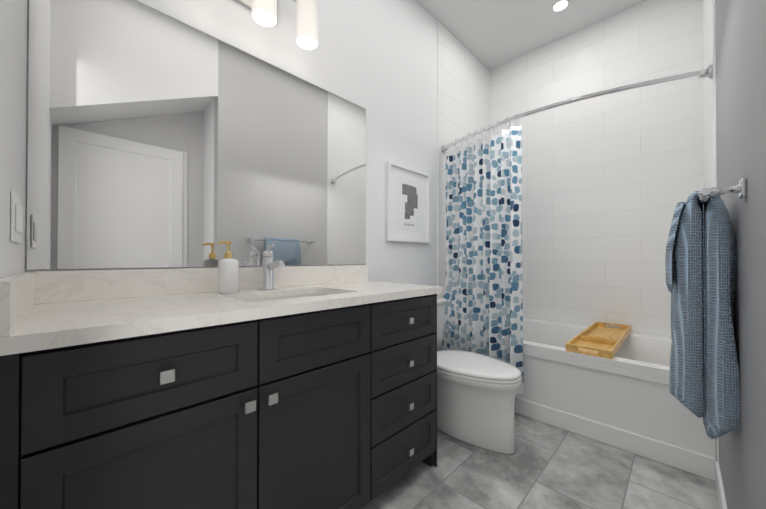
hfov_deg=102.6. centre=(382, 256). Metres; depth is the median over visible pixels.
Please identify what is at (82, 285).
backsplash
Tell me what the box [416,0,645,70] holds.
ceiling
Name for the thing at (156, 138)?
mirror
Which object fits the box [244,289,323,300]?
sink
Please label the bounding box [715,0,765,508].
wall
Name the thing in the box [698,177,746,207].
towel rail
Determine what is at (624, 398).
bathtub
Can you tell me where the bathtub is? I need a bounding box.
[515,317,715,480]
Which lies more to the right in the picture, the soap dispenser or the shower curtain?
the shower curtain
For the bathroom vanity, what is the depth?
0.84 m
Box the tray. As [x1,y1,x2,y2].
[565,322,630,358]
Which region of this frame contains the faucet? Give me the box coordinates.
[261,244,284,289]
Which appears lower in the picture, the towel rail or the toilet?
the toilet
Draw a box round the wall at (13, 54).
[0,0,26,278]
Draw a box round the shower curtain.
[441,114,522,394]
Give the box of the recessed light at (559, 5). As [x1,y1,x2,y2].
[551,0,569,12]
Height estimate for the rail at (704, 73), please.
0.068 m
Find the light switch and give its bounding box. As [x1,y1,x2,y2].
[10,191,22,243]
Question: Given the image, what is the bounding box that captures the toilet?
[437,298,521,454]
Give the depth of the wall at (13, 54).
0.71 m
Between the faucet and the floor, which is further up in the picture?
the faucet
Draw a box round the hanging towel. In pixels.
[665,191,739,438]
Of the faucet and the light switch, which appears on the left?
the light switch
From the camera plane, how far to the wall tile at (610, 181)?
2.49 m
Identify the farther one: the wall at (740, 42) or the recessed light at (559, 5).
the recessed light at (559, 5)
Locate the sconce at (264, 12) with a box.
[236,0,317,49]
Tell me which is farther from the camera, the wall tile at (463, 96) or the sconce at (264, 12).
the wall tile at (463, 96)
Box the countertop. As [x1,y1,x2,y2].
[0,281,442,348]
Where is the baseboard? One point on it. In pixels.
(721, 494)
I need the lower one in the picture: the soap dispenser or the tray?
the tray
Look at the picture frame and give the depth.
2.21 m
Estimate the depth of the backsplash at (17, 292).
0.60 m
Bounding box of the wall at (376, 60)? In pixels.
[25,0,437,297]
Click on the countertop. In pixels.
(53, 320)
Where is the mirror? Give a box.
[27,0,365,269]
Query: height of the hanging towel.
0.779 m
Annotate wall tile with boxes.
[437,20,489,297]
[489,0,703,335]
[702,0,718,461]
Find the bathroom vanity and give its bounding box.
[0,289,442,508]
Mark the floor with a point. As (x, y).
(546, 466)
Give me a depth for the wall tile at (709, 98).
1.63 m
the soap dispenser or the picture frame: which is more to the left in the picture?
the soap dispenser
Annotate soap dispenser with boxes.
[217,241,238,293]
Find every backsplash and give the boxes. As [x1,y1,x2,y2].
[0,271,35,336]
[36,265,367,304]
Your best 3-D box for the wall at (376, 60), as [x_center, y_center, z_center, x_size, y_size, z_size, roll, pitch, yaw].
[-0.026,-0.444,2.100,0.100,3.000,3.350,0,-1,44]
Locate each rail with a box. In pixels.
[442,64,711,153]
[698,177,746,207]
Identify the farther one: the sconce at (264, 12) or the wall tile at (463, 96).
the wall tile at (463, 96)
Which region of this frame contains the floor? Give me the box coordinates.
[361,413,719,508]
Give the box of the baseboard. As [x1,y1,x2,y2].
[715,461,727,508]
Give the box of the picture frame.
[386,161,429,242]

